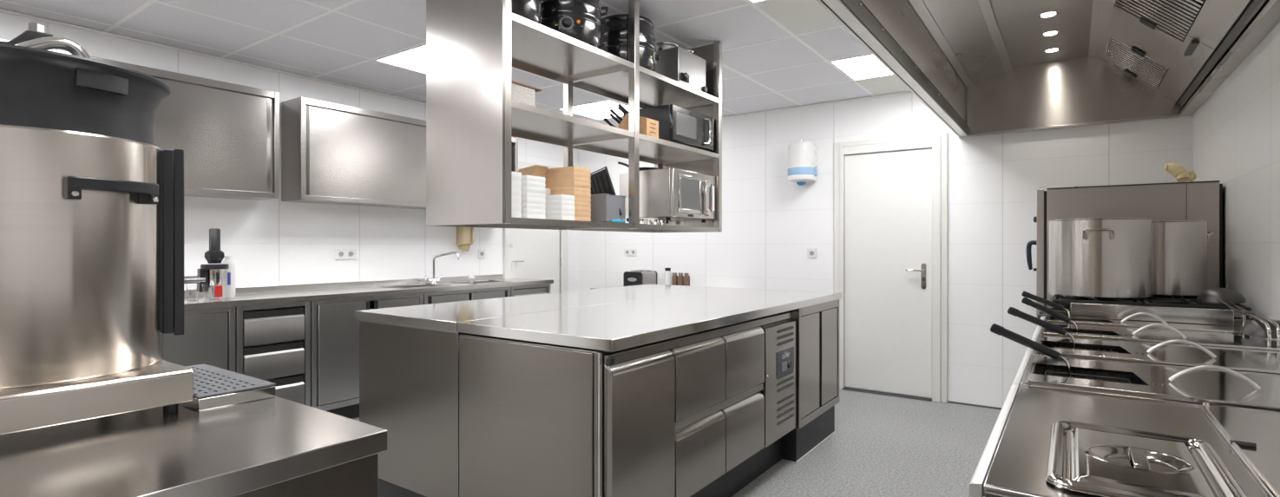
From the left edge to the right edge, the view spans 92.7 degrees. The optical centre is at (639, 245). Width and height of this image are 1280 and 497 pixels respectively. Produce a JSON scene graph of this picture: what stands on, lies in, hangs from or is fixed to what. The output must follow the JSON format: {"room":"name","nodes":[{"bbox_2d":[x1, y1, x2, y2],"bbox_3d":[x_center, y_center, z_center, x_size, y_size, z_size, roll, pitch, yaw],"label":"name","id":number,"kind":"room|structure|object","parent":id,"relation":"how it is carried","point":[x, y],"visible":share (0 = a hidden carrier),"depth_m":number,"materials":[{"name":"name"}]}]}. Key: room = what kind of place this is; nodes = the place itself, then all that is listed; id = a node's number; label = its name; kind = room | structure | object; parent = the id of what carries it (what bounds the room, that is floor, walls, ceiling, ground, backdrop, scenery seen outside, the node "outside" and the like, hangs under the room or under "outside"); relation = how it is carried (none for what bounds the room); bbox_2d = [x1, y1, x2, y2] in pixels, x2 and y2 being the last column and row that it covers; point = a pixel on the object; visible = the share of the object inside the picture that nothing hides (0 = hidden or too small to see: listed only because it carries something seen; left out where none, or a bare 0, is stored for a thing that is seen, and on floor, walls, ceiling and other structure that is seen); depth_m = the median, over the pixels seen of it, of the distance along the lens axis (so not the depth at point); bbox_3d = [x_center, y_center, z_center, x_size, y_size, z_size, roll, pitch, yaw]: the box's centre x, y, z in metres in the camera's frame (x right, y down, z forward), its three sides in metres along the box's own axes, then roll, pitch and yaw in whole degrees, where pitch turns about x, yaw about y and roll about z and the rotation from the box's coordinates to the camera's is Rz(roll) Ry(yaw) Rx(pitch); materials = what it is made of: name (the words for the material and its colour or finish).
{"room":"commercial kitchen","nodes":[
{"label":"commercial kitchen","id":0,"kind":"room"},
{"bbox_2d":[0,12,577,291],"bbox_3d":[-2.984,-0.120,3.886,0.120,2.700,7.900,0,0,35],"label":"wall","id":1,"kind":"structure","parent":0,"point":[274,241],"depth_m":4.53,"materials":[{"name":"tile"}]},
{"bbox_2d":[0,38,279,200],"bbox_3d":[-3.078,-0.670,3.397,0.289,0.710,1.895,0,0,35],"label":"upper cabinet","id":2,"kind":"object","parent":1,"relation":"attached to","point":[227,133],"visible":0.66,"depth_m":3.83,"materials":[{"name":"metal"}]},
{"bbox_2d":[183,274,502,297],"bbox_3d":[-2.682,0.307,4.195,0.015,0.045,4.555,0,0,35],"label":"backsplash","id":3,"kind":"structure","parent":1,"relation":"attached to","point":[393,282],"depth_m":4.74,"materials":[{"name":"metal"}]},
{"bbox_2d":[334,249,355,259],"bbox_3d":[-2.290,0.067,4.754,0.012,0.082,0.166,0,0,35],"label":"wall socket","id":4,"kind":"object","parent":1,"relation":"attached to","point":[339,253],"visible":1,"depth_m":4.75,"materials":[{"name":"white plastic"}]},
{"bbox_2d":[281,97,518,210],"bbox_3d":[-1.868,-0.670,5.108,0.289,0.710,2.015,0,0,35],"label":"upper cabinet","id":5,"kind":"object","parent":1,"relation":"attached to","point":[333,154],"visible":0.63,"depth_m":4.52,"materials":[{"name":"metal"}]},
{"bbox_2d":[0,8,912,118],"bbox_3d":[-1.347,-1.240,2.728,3.890,0.011,7.700,0,0,35],"label":"trim","id":6,"kind":"structure","parent":1,"relation":"attached to","point":[1,9],"depth_m":4.21,"materials":[{"name":"white paint"}]},
{"bbox_2d":[456,226,474,251],"bbox_3d":[-1.607,-0.082,5.630,0.120,0.276,0.120,0,0,35],"label":"soap dispenser","id":7,"kind":"object","parent":1,"relation":"attached to","point":[465,236],"visible":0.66,"depth_m":5.60,"materials":[{"name":"beige plastic"}]},
{"bbox_2d":[503,161,567,293],"bbox_3d":[-1.067,0.185,6.434,0.069,2.090,0.925,0,0,35],"label":"door","id":8,"kind":"structure","parent":1,"relation":"in","point":[528,253],"depth_m":6.43,"materials":[{"name":"beige paint"}]},
{"bbox_2d":[0,0,907,127],"bbox_3d":[-0.788,-1.280,2.333,5.260,0.060,7.700,0,0,35],"label":"ceiling","id":9,"kind":"structure","parent":0,"point":[745,25],"depth_m":3.69,"materials":[{"name":"tile"}]},
{"bbox_2d":[374,43,426,73],"bbox_3d":[-1.370,-1.246,4.159,0.596,0.008,0.574,0,0,35],"label":"recessed light","id":10,"kind":"object","parent":9,"relation":"in","point":[414,59],"visible":0.31,"depth_m":4.08,"materials":[{"name":"white paint"}]},
{"bbox_2d":[0,0,891,124],"bbox_3d":[-1.344,-1.251,2.726,3.898,0.006,7.700,0,0,35],"label":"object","id":11,"kind":"structure","parent":9,"relation":"attached to","point":[147,3],"depth_m":3.71,"materials":[{"name":"white paint"}]},
{"bbox_2d":[426,0,722,232],"bbox_3d":[-0.199,-0.663,3.156,0.471,1.161,1.765,0,0,35],"label":"shelf","id":12,"kind":"object","parent":9,"relation":"hanging from","point":[473,46],"visible":0.83,"depth_m":2.57,"materials":[{"name":"metal"}]},
{"bbox_2d":[511,80,542,105],"bbox_3d":[-0.571,-0.603,2.506,0.235,0.091,0.237,0,0,35],"label":"box","id":13,"kind":"object","parent":12,"relation":"on","point":[521,93],"visible":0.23,"depth_m":2.45,"materials":[{"name":"cardboard"}]},
{"bbox_2d":[511,0,543,25],"bbox_3d":[-0.577,-1.063,2.588,0.341,0.338,0.329,0,0,-36],"label":"kettle","id":14,"kind":"object","parent":12,"relation":"on","point":[530,9],"visible":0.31,"depth_m":2.49,"materials":[{"name":"black metal"}]},
{"bbox_2d":[521,213,545,219],"bbox_3d":[-0.500,-0.119,2.580,0.175,0.022,0.107,0,0,35],"label":"foam box","id":15,"kind":"object","parent":12,"relation":"on","point":[523,215],"visible":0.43,"depth_m":2.52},
{"bbox_2d":[521,208,545,214],"bbox_3d":[-0.500,-0.142,2.580,0.175,0.022,0.107,0,0,35],"label":"foam box","id":16,"kind":"object","parent":15,"relation":"on","point":[533,211],"visible":0.5,"depth_m":2.52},
{"bbox_2d":[520,202,545,209],"bbox_3d":[-0.500,-0.164,2.581,0.175,0.022,0.107,0,0,35],"label":"foam box","id":17,"kind":"object","parent":16,"relation":"on","point":[536,206],"visible":0.5,"depth_m":2.52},
{"bbox_2d":[521,196,545,203],"bbox_3d":[-0.500,-0.187,2.580,0.175,0.022,0.107,0,0,35],"label":"foam box","id":18,"kind":"object","parent":17,"relation":"on","point":[524,200],"visible":0.5,"depth_m":2.52,"materials":[{"name":"plastic"}]},
{"bbox_2d":[521,191,545,198],"bbox_3d":[-0.500,-0.209,2.581,0.175,0.022,0.107,0,0,35],"label":"foam box","id":19,"kind":"object","parent":18,"relation":"on","point":[532,194],"visible":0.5,"depth_m":2.52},
{"bbox_2d":[521,185,545,193],"bbox_3d":[-0.500,-0.232,2.580,0.175,0.022,0.107,0,0,35],"label":"foam box","id":20,"kind":"object","parent":19,"relation":"on","point":[527,188],"visible":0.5,"depth_m":2.52,"materials":[{"name":"plastic"}]},
{"bbox_2d":[521,180,545,188],"bbox_3d":[-0.500,-0.254,2.581,0.175,0.022,0.107,0,0,35],"label":"foam box","id":21,"kind":"object","parent":20,"relation":"on","point":[524,183],"visible":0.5,"depth_m":2.52,"materials":[{"name":"plastic"}]},
{"bbox_2d":[521,175,545,182],"bbox_3d":[-0.500,-0.277,2.581,0.175,0.022,0.107,0,0,35],"label":"foam box","id":22,"kind":"object","parent":21,"relation":"on","point":[531,178],"visible":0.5,"depth_m":2.52,"materials":[{"name":"plastic"}]},
{"bbox_2d":[517,164,548,177],"bbox_3d":[-0.514,-0.310,2.807,0.178,0.100,0.080,0,0,35],"label":"kraft box","id":23,"kind":"object","parent":22,"relation":"on","point":[535,170],"visible":0.44,"depth_m":2.76,"materials":[{"name":"cardboard"}]},
{"bbox_2d":[544,188,550,195],"bbox_3d":[-0.505,-0.183,2.794,0.190,0.150,0.080,0,0,35],"label":"foam box","id":24,"kind":"object","parent":12,"relation":"on","point":[548,190],"visible":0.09,"depth_m":2.76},
{"bbox_2d":[545,215,574,220],"bbox_3d":[-0.359,-0.119,2.693,0.115,0.022,0.084,0,0,35],"label":"foam box","id":25,"kind":"object","parent":12,"relation":"on","point":[554,217],"visible":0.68,"depth_m":2.65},
{"bbox_2d":[544,210,574,216],"bbox_3d":[-0.359,-0.142,2.693,0.115,0.022,0.084,0,0,35],"label":"foam box","id":26,"kind":"object","parent":25,"relation":"on","point":[555,212],"visible":0.79,"depth_m":2.66,"materials":[{"name":"plastic"}]},
{"bbox_2d":[544,204,574,210],"bbox_3d":[-0.358,-0.164,2.693,0.115,0.022,0.084,0,0,35],"label":"foam box","id":27,"kind":"object","parent":26,"relation":"on","point":[556,206],"visible":0.75,"depth_m":2.66,"materials":[{"name":"plastic"}]},
{"bbox_2d":[544,199,574,205],"bbox_3d":[-0.359,-0.187,2.693,0.115,0.022,0.084,0,0,35],"label":"foam box","id":28,"kind":"object","parent":27,"relation":"on","point":[556,201],"visible":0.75,"depth_m":2.66,"materials":[{"name":"plastic"}]},
{"bbox_2d":[544,194,574,200],"bbox_3d":[-0.359,-0.209,2.693,0.115,0.022,0.084,0,0,35],"label":"foam box","id":29,"kind":"object","parent":28,"relation":"on","point":[556,196],"visible":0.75,"depth_m":2.66,"materials":[{"name":"plastic"}]},
{"bbox_2d":[541,0,608,49],"bbox_3d":[-0.345,-1.063,2.889,0.339,0.338,0.330,0,0,35],"label":"kettle","id":30,"kind":"object","parent":12,"relation":"on","point":[580,20],"visible":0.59,"depth_m":2.75,"materials":[{"name":"black metal"}]},
{"bbox_2d":[574,216,590,221],"bbox_3d":[-0.365,-0.119,2.827,0.260,0.022,0.115,0,0,35],"label":"kraft box","id":31,"kind":"object","parent":12,"relation":"on","point":[576,218],"visible":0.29,"depth_m":2.75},
{"bbox_2d":[574,211,590,216],"bbox_3d":[-0.365,-0.141,2.827,0.260,0.022,0.115,0,0,35],"label":"kraft box","id":32,"kind":"object","parent":31,"relation":"on","point":[576,213],"visible":0.36,"depth_m":2.75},
{"bbox_2d":[574,206,590,212],"bbox_3d":[-0.364,-0.163,2.826,0.260,0.022,0.115,0,0,35],"label":"kraft box","id":33,"kind":"object","parent":32,"relation":"on","point":[576,208],"visible":0.36,"depth_m":2.75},
{"bbox_2d":[574,201,590,207],"bbox_3d":[-0.365,-0.185,2.827,0.260,0.022,0.115,0,0,35],"label":"kraft box","id":34,"kind":"object","parent":33,"relation":"on","point":[576,203],"visible":0.36,"depth_m":2.75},
{"bbox_2d":[574,196,590,203],"bbox_3d":[-0.365,-0.208,2.827,0.260,0.022,0.115,0,0,35],"label":"kraft box","id":35,"kind":"object","parent":34,"relation":"on","point":[576,199],"visible":0.36,"depth_m":2.75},
{"bbox_2d":[550,190,590,197],"bbox_3d":[-0.364,-0.230,2.826,0.260,0.022,0.115,0,0,35],"label":"kraft box","id":36,"kind":"object","parent":35,"relation":"on","point":[574,193],"visible":0.43,"depth_m":2.75,"materials":[{"name":"cardboard"}]},
{"bbox_2d":[550,186,590,192],"bbox_3d":[-0.366,-0.252,2.827,0.260,0.022,0.115,0,0,35],"label":"kraft box","id":37,"kind":"object","parent":36,"relation":"on","point":[565,188],"visible":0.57,"depth_m":2.75,"materials":[{"name":"cardboard"}]},
{"bbox_2d":[544,181,590,188],"bbox_3d":[-0.364,-0.274,2.826,0.260,0.022,0.115,0,0,35],"label":"kraft box","id":38,"kind":"object","parent":37,"relation":"on","point":[567,183],"visible":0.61,"depth_m":2.75,"materials":[{"name":"cardboard"}]},
{"bbox_2d":[544,176,590,183],"bbox_3d":[-0.365,-0.296,2.827,0.260,0.022,0.115,0,0,35],"label":"kraft box","id":39,"kind":"object","parent":38,"relation":"on","point":[571,178],"visible":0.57,"depth_m":2.75,"materials":[{"name":"cardboard"}]},
{"bbox_2d":[544,170,590,178],"bbox_3d":[-0.366,-0.319,2.827,0.260,0.022,0.115,0,0,35],"label":"kraft box","id":40,"kind":"object","parent":39,"relation":"on","point":[573,173],"visible":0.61,"depth_m":2.75,"materials":[{"name":"cardboard"}]},
{"bbox_2d":[545,166,590,173],"bbox_3d":[-0.366,-0.341,2.827,0.260,0.022,0.115,0,0,35],"label":"kraft box","id":41,"kind":"object","parent":40,"relation":"on","point":[567,168],"visible":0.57,"depth_m":2.75,"materials":[{"name":"cardboard"}]},
{"bbox_2d":[590,193,626,223],"bbox_3d":[-0.183,-0.178,3.020,0.172,0.140,0.157,0,0,35],"label":"storage bin","id":42,"kind":"object","parent":12,"relation":"on","point":[604,206],"visible":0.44,"depth_m":2.95,"materials":[{"name":"grey plastic"}]},
{"bbox_2d":[590,166,622,215],"bbox_3d":[-0.180,-0.251,3.038,0.202,0.279,0.047,0,0,35],"label":"food tray","id":43,"kind":"object","parent":42,"relation":"in","point":[600,182],"visible":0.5,"depth_m":3.03,"materials":[{"name":"black plastic"}]},
{"bbox_2d":[600,13,659,72],"bbox_3d":[-0.078,-1.063,3.276,0.341,0.338,0.330,0,0,-33],"label":"kettle","id":44,"kind":"object","parent":12,"relation":"on","point":[614,28],"visible":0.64,"depth_m":3.14,"materials":[{"name":"black metal"}]},
{"bbox_2d":[617,112,658,137],"bbox_3d":[-0.022,-0.622,3.200,0.219,0.129,0.110,0,0,35],"label":"knife block","id":45,"kind":"object","parent":12,"relation":"on","point":[648,127],"visible":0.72,"depth_m":3.13,"materials":[{"name":"beige wood"}]},
{"bbox_2d":[619,167,715,223],"bbox_3d":[0.180,-0.282,3.620,0.395,0.286,0.480,0,0,35],"label":"microwave oven","id":46,"kind":"object","parent":12,"relation":"on","point":[668,194],"visible":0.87,"depth_m":3.43,"materials":[{"name":"metal"}]},
{"bbox_2d":[623,104,713,150],"bbox_3d":[0.188,-0.667,3.612,0.377,0.216,0.465,0,0,35],"label":"microwave oven","id":47,"kind":"object","parent":12,"relation":"on","point":[677,124],"visible":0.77,"depth_m":3.43,"materials":[{"name":"black plastic"}]},
{"bbox_2d":[654,41,707,92],"bbox_3d":[0.209,-1.031,3.620,0.302,0.274,0.318,0,0,35],"label":"bain marie","id":48,"kind":"object","parent":12,"relation":"on","point":[677,63],"visible":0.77,"depth_m":3.50,"materials":[{"name":"metal"}]},
{"bbox_2d":[655,41,678,51],"bbox_3d":[0.144,-1.142,3.572,0.165,0.052,0.165,0,0,35],"label":"pot","id":49,"kind":"object","parent":48,"relation":"on","point":[662,46],"depth_m":3.50,"materials":[{"name":"metal"}]},
{"bbox_2d":[557,99,628,119],"bbox_3d":[-0.335,-1.246,5.624,0.596,0.008,0.574,0,0,35],"label":"recessed light","id":50,"kind":"object","parent":9,"relation":"in","point":[598,110],"visible":0.76,"depth_m":5.56,"materials":[{"name":"white paint"}]},
{"bbox_2d":[754,0,842,34],"bbox_3d":[1.007,-1.248,3.211,0.612,0.003,0.572,0,0,35],"label":"tile","id":51,"kind":"structure","parent":9,"relation":"attached to","point":[798,16],"depth_m":3.31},
{"bbox_2d":[829,53,892,80],"bbox_3d":[1.690,-1.246,4.192,0.596,0.008,0.574,0,0,35],"label":"recessed light","id":52,"kind":"object","parent":9,"relation":"in","point":[865,66],"visible":0.41,"depth_m":4.26,"materials":[{"name":"white paint"}]},
{"bbox_2d":[855,74,910,95],"bbox_3d":[2.040,-1.248,4.671,0.612,0.003,0.561,0,0,35],"label":"tile","id":53,"kind":"structure","parent":9,"relation":"attached to","point":[887,84],"depth_m":4.76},
{"bbox_2d":[816,0,1279,137],"bbox_3d":[1.325,-1.077,1.941,1.356,0.481,5.896,0,0,35],"label":"extractor hood","id":54,"kind":"object","parent":9,"relation":"hanging from","point":[981,67],"visible":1,"depth_m":3.60,"materials":[{"name":"metal"}]},
{"bbox_2d":[352,388,1001,496],"bbox_3d":[-0.788,1.270,2.333,5.460,0.080,7.900,0,0,35],"label":"floor","id":55,"kind":"structure","parent":0,"point":[881,445],"depth_m":3.60,"materials":[{"name":"concrete"}]},
{"bbox_2d":[0,396,387,496],"bbox_3d":[-1.337,0.780,0.751,1.050,0.900,1.583,0,0,35],"label":"bench","id":56,"kind":"object","parent":55,"relation":"on","point":[272,447],"visible":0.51,"depth_m":1.00,"materials":[{"name":"metal"}]},
{"bbox_2d":[0,21,193,435],"bbox_3d":[-1.192,-0.055,1.194,0.475,0.769,0.464,0,0,35],"label":"urn","id":57,"kind":"object","parent":56,"relation":"on","point":[92,211],"visible":1,"depth_m":1.11,"materials":[{"name":"metal"}]},
{"bbox_2d":[180,363,275,411],"bbox_3d":[-0.992,0.315,1.382,0.385,0.029,0.144,0,0,35],"label":"drip tray","id":58,"kind":"object","parent":56,"relation":"on","point":[213,387],"visible":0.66,"depth_m":1.30,"materials":[{"name":"metal"}]},
{"bbox_2d":[161,307,235,372],"bbox_3d":[-2.935,0.799,3.394,0.508,0.862,1.031,0,0,35],"label":"base cabinet","id":59,"kind":"object","parent":55,"relation":"on","point":[208,338],"visible":0.23,"depth_m":3.54,"materials":[{"name":"metal"}]},
{"bbox_2d":[183,274,553,310],"bbox_3d":[-2.417,0.412,4.115,0.539,0.255,4.730,0,0,35],"label":"countertop","id":60,"kind":"structure","parent":59,"relation":"on","point":[290,293],"depth_m":4.51,"materials":[{"name":"metal"}]},
{"bbox_2d":[185,284,200,301],"bbox_3d":[-2.629,0.280,3.591,0.068,0.100,0.068,0,0,35],"label":"glass","id":61,"kind":"object","parent":60,"relation":"on","point":[193,291],"visible":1,"depth_m":3.57,"materials":[{"name":"white"}]},
{"bbox_2d":[183,228,229,299],"bbox_3d":[-2.654,0.113,3.660,0.144,0.435,0.327,0,0,35],"label":"press","id":62,"kind":"object","parent":60,"relation":"on","point":[211,272],"visible":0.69,"depth_m":3.70,"materials":[{"name":"black plastic"}]},
{"bbox_2d":[202,283,216,301],"bbox_3d":[-2.569,0.280,3.641,0.068,0.100,0.068,0,0,35],"label":"glass","id":63,"kind":"object","parent":60,"relation":"on","point":[208,289],"visible":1,"depth_m":3.62,"materials":[{"name":"white"}]},
{"bbox_2d":[221,256,235,297],"bbox_3d":[-2.631,0.198,3.899,0.082,0.264,0.080,0,0,35],"label":"squeeze bottle","id":64,"kind":"object","parent":60,"relation":"on","point":[228,275],"visible":0.87,"depth_m":3.87,"materials":[{"name":"white plastic"}]},
{"bbox_2d":[380,283,450,300],"bbox_3d":[-1.803,0.431,4.924,0.328,0.217,0.416,0,0,35],"label":"sink","id":65,"kind":"object","parent":60,"relation":"in","point":[418,285],"depth_m":4.98,"materials":[{"name":"metal"}]},
{"bbox_2d":[423,251,460,283],"bbox_3d":[-1.707,0.192,5.256,0.256,0.277,0.211,0,0,35],"label":"mixer tap","id":66,"kind":"object","parent":60,"relation":"on","point":[433,280],"visible":1,"depth_m":5.29,"materials":[{"name":"silver metal"}]},
{"bbox_2d":[452,280,512,300],"bbox_3d":[-1.411,0.431,5.479,0.328,0.217,0.416,0,0,35],"label":"sink","id":67,"kind":"object","parent":60,"relation":"in","point":[477,282],"depth_m":5.48,"materials":[{"name":"metal"}]},
{"bbox_2d":[235,301,310,406],"bbox_3d":[-2.505,0.799,4.000,0.511,0.862,0.436,0,0,35],"label":"base cabinet","id":68,"kind":"object","parent":55,"relation":"on","point":[272,342],"visible":0.52,"depth_m":3.88,"materials":[{"name":"metal"}]},
{"bbox_2d":[310,293,423,419],"bbox_3d":[-2.129,0.799,4.533,0.508,0.862,0.851,0,0,35],"label":"base cabinet","id":69,"kind":"object","parent":55,"relation":"on","point":[334,324],"visible":0.45,"depth_m":4.19,"materials":[{"name":"metal"}]},
{"bbox_2d":[358,319,464,496],"bbox_3d":[-0.339,0.792,3.724,0.756,0.876,2.470,0,0,35],"label":"kitchen island","id":70,"kind":"object","parent":55,"relation":"on","point":[409,376],"visible":0.13,"depth_m":2.68,"materials":[{"name":"metal"}]},
{"bbox_2d":[355,283,842,351],"bbox_3d":[-0.009,0.333,3.491,1.555,0.040,2.490,0,0,35],"label":"island countertop","id":71,"kind":"structure","parent":70,"relation":"on","point":[613,318],"depth_m":2.84,"materials":[{"name":"metal"}]},
{"bbox_2d":[423,286,510,304],"bbox_3d":[-1.621,0.799,5.252,0.508,0.862,0.891,0,0,35],"label":"base cabinet","id":72,"kind":"object","parent":55,"relation":"on","point":[476,294],"visible":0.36,"depth_m":5.05,"materials":[{"name":"metal"}]},
{"bbox_2d":[510,283,550,296],"bbox_3d":[-1.213,0.799,5.827,0.511,0.862,0.501,0,0,35],"label":"base cabinet","id":73,"kind":"object","parent":55,"relation":"on","point":[534,289],"visible":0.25,"depth_m":5.68,"materials":[{"name":"metal"}]},
{"bbox_2d":[590,285,623,289],"bbox_3d":[0.234,0.830,5.961,1.400,0.800,0.565,0,0,35],"label":"side table","id":74,"kind":"object","parent":55,"relation":"on","point":[618,285],"visible":0.02,"depth_m":6.24,"materials":[{"name":"metal"}]},
{"bbox_2d":[623,269,657,286],"bbox_3d":[0.005,0.338,6.109,0.220,0.177,0.288,0,0,35],"label":"toaster","id":75,"kind":"object","parent":74,"relation":"on","point":[638,277],"visible":0.72,"depth_m":6.02,"materials":[{"name":"metal"}]},
{"bbox_2d":[664,267,671,285],"bbox_3d":[0.274,0.324,5.991,0.067,0.213,0.067,0,0,35],"label":"glass jar","id":76,"kind":"object","parent":74,"relation":"on","point":[667,273],"visible":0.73,"depth_m":5.96,"materials":[{"name":"white"}]},
{"bbox_2d":[459,310,795,496],"bbox_3d":[0.080,0.794,2.969,0.786,0.872,1.729,0,0,35],"label":"base cabinet","id":77,"kind":"object","parent":55,"relation":"on","point":[706,413],"depth_m":2.37,"materials":[{"name":"metal"}]},
{"bbox_2d":[781,299,839,462],"bbox_3d":[0.793,0.792,3.979,0.784,0.876,0.730,0,0,35],"label":"base cabinet","id":78,"kind":"object","parent":55,"relation":"on","point":[817,325],"visible":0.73,"depth_m":3.68,"materials":[{"name":"metal"}]},
{"bbox_2d":[1024,334,1124,374],"bbox_3d":[1.613,0.780,1.847,0.769,0.900,0.477,0,0,35],"label":"fryer","id":79,"kind":"object","parent":55,"relation":"on","point":[1036,338],"visible":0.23,"depth_m":2.13,"materials":[{"name":"metal"}]},
{"bbox_2d":[1007,307,1120,382],"bbox_3d":[1.380,0.325,2.003,0.302,0.233,0.139,0,0,35],"label":"basket","id":80,"kind":"object","parent":79,"relation":"in","point":[1011,311],"visible":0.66,"depth_m":2.02,"materials":[{"name":"black metal"}]},
{"bbox_2d":[1036,334,1279,374],"bbox_3d":[1.629,0.304,1.834,0.721,0.050,0.469,0,0,35],"label":"fryer cover","id":81,"kind":"object","parent":79,"relation":"on","point":[1165,353],"visible":0.93,"depth_m":1.80,"materials":[{"name":"metal"}]},
{"bbox_2d":[1040,316,1111,347],"bbox_3d":[2.094,0.780,2.526,0.769,0.900,0.281,0,0,35],"label":"fryer","id":82,"kind":"object","parent":55,"relation":"on","point":[1044,318],"visible":0.03,"depth_m":2.75,"materials":[{"name":"metal"}]},
{"bbox_2d":[1021,290,1106,334],"bbox_3d":[1.885,0.325,2.724,0.309,0.234,0.080,0,0,35],"label":"basket","id":83,"kind":"object","parent":82,"relation":"in","point":[1025,294],"visible":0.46,"depth_m":2.73,"materials":[{"name":"black plastic"}]},
{"bbox_2d":[1046,312,1242,334],"bbox_3d":[2.109,0.304,2.513,0.721,0.050,0.273,0,0,35],"label":"fryer cover","id":84,"kind":"object","parent":82,"relation":"on","point":[1125,323],"visible":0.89,"depth_m":2.51,"materials":[{"name":"metal"}]},
{"bbox_2d":[1033,325,1146,385],"bbox_3d":[1.882,0.780,2.227,0.769,0.900,0.447,0,0,35],"label":"fryer","id":85,"kind":"object","parent":55,"relation":"on","point":[1133,379],"visible":0.15,"depth_m":2.31,"materials":[{"name":"metal"}]},
{"bbox_2d":[1021,297,1112,351],"bbox_3d":[1.639,0.324,2.356,0.286,0.237,0.110,0,0,35],"label":"basket","id":86,"kind":"object","parent":85,"relation":"in","point":[1027,301],"visible":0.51,"depth_m":2.38,"materials":[{"name":"black plastic"}]},
{"bbox_2d":[1042,322,1279,351],"bbox_3d":[1.897,0.304,2.213,0.721,0.050,0.439,0,0,35],"label":"fryer cover","id":87,"kind":"object","parent":85,"relation":"on","point":[1143,334],"visible":0.92,"depth_m":2.18,"materials":[{"name":"metal"}]},
{"bbox_2d":[1196,288,1279,347],"bbox_3d":[2.322,0.256,2.358,0.156,0.141,0.944,0,0,35],"label":"skimmer","id":88,"kind":"object","parent":87,"relation":"on","point":[1225,296],"visible":1,"depth_m":2.61,"materials":[{"name":"metal"}]},
{"bbox_2d":[1196,288,1246,303],"bbox_3d":[2.550,0.217,2.680,0.156,0.064,0.155,0,0,35],"label":"bowl","id":89,"kind":"object","parent":88,"relation":"on","point":[1211,295],"depth_m":2.64,"materials":[{"name":"metal"}]},
{"bbox_2d":[1240,318,1279,339],"bbox_3d":[2.101,0.287,1.992,0.132,0.079,0.573,0,0,35],"label":"skimmer","id":90,"kind":"object","parent":87,"relation":"on","point":[1253,328],"visible":0.7,"depth_m":2.15,"materials":[{"name":"metal"}]},
{"bbox_2d":[1011,354,1219,406],"bbox_3d":[1.334,0.780,1.451,0.769,0.900,0.487,0,0,35],"label":"fryer","id":91,"kind":"object","parent":55,"relation":"on","point":[1020,378],"visible":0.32,"depth_m":1.59,"materials":[{"name":"metal"}]},
{"bbox_2d":[990,323,1130,383],"bbox_3d":[1.089,0.328,1.595,0.306,0.228,0.152,0,0,35],"label":"basket","id":92,"kind":"object","parent":91,"relation":"in","point":[995,329],"visible":0.5,"depth_m":1.62,"materials":[{"name":"black plastic"}]},
{"bbox_2d":[1025,354,1279,412],"bbox_3d":[1.349,0.304,1.438,0.721,0.050,0.479,0,0,35],"label":"fryer cover","id":93,"kind":"object","parent":91,"relation":"on","point":[1212,384],"visible":1,"depth_m":1.43,"materials":[{"name":"metal"}]},
{"bbox_2d":[969,384,1270,496],"bbox_3d":[0.973,0.780,0.940,0.769,0.900,0.754,0,0,35],"label":"countertop","id":94,"kind":"structure","parent":55,"relation":"on","point":[1013,462],"depth_m":1.10,"materials":[{"name":"metal"}]},
{"bbox_2d":[1045,420,1247,496],"bbox_3d":[0.743,0.321,0.916,0.215,0.013,0.357,0,0,35],"label":"lid","id":95,"kind":"object","parent":94,"relation":"on","point":[1092,459],"visible":1,"depth_m":0.89,"materials":[{"name":"metal"}]},
{"bbox_2d":[1201,402,1279,496],"bbox_3d":[1.107,0.324,0.849,0.403,0.012,0.725,0,0,35],"label":"cover","id":96,"kind":"object","parent":94,"relation":"on","point":[1254,435],"visible":1,"depth_m":1.03,"materials":[{"name":"metal"}]},
{"bbox_2d":[1026,180,1222,327],"bbox_3d":[2.869,0.444,3.708,0.851,1.572,0.872,0,0,35],"label":"oven","id":97,"kind":"object","parent":55,"relation":"on","point":[1191,200],"visible":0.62,"depth_m":3.31,"materials":[{"name":"metal"}]},
{"bbox_2d":[1164,162,1196,182],"bbox_3d":[2.969,-0.403,3.352,0.131,0.115,0.077,0,0,35],"label":"glove","id":98,"kind":"object","parent":97,"relation":"on","point":[1180,173],"visible":0.98,"depth_m":3.34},
{"bbox_2d":[1037,295,1260,354],"bbox_3d":[2.411,0.739,2.975,0.770,0.982,0.828,0,0,35],"label":"gas hob","id":99,"kind":"object","parent":55,"relation":"on","point":[1185,310],"visible":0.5,"depth_m":2.67,"materials":[{"name":"metal"}]},
{"bbox_2d":[1048,217,1154,299],"bbox_3d":[2.241,0.060,2.983,0.414,0.373,0.414,0,0,-7],"label":"stock pot","id":100,"kind":"object","parent":99,"relation":"on","point":[1099,258],"visible":1,"depth_m":2.82,"materials":[{"name":"metal"}]},
{"bbox_2d":[1153,220,1214,296],"bbox_3d":[2.633,0.064,3.080,0.403,0.366,0.344,0,0,35],"label":"stock pot","id":101,"kind":"object","parent":99,"relation":"on","point":[1179,246],"visible":0.48,"depth_m":2.92,"materials":[{"name":"metal"}]},
{"bbox_2d":[577,36,1192,407],"bbox_3d":[1.469,-0.120,5.526,5.500,2.700,0.120,0,0,35],"label":"wall","id":102,"kind":"structure","parent":0,"point":[770,221],"depth_m":4.77,"materials":[{"name":"tile"}]},
{"bbox_2d":[623,248,636,255],"bbox_3d":[-0.102,0.072,6.556,0.166,0.082,0.012,0,0,35],"label":"wall socket","id":103,"kind":"object","parent":102,"relation":"attached to","point":[627,252],"visible":1,"depth_m":6.55,"materials":[{"name":"white plastic"}]},
{"bbox_2d":[787,139,817,185],"bbox_3d":[1.413,-0.725,5.351,0.231,0.400,0.231,0,0,35],"label":"dispenser","id":104,"kind":"object","parent":102,"relation":"attached to","point":[802,155],"visible":1,"depth_m":5.26,"materials":[{"name":"white plastic"}]},
{"bbox_2d":[833,131,947,403],"bbox_3d":[2.029,0.172,5.008,0.882,2.115,0.078,0,0,35],"label":"door","id":105,"kind":"structure","parent":102,"relation":"in","point":[890,208],"depth_m":5.00,"materials":[{"name":"beige paint"}]},
{"bbox_2d":[1192,21,1279,320],"bbox_3d":[1.409,-0.120,0.780,0.120,2.700,7.900,0,0,35],"label":"wall","id":106,"kind":"structure","parent":0,"point":[1236,132],"depth_m":2.68,"materials":[{"name":"tile"}]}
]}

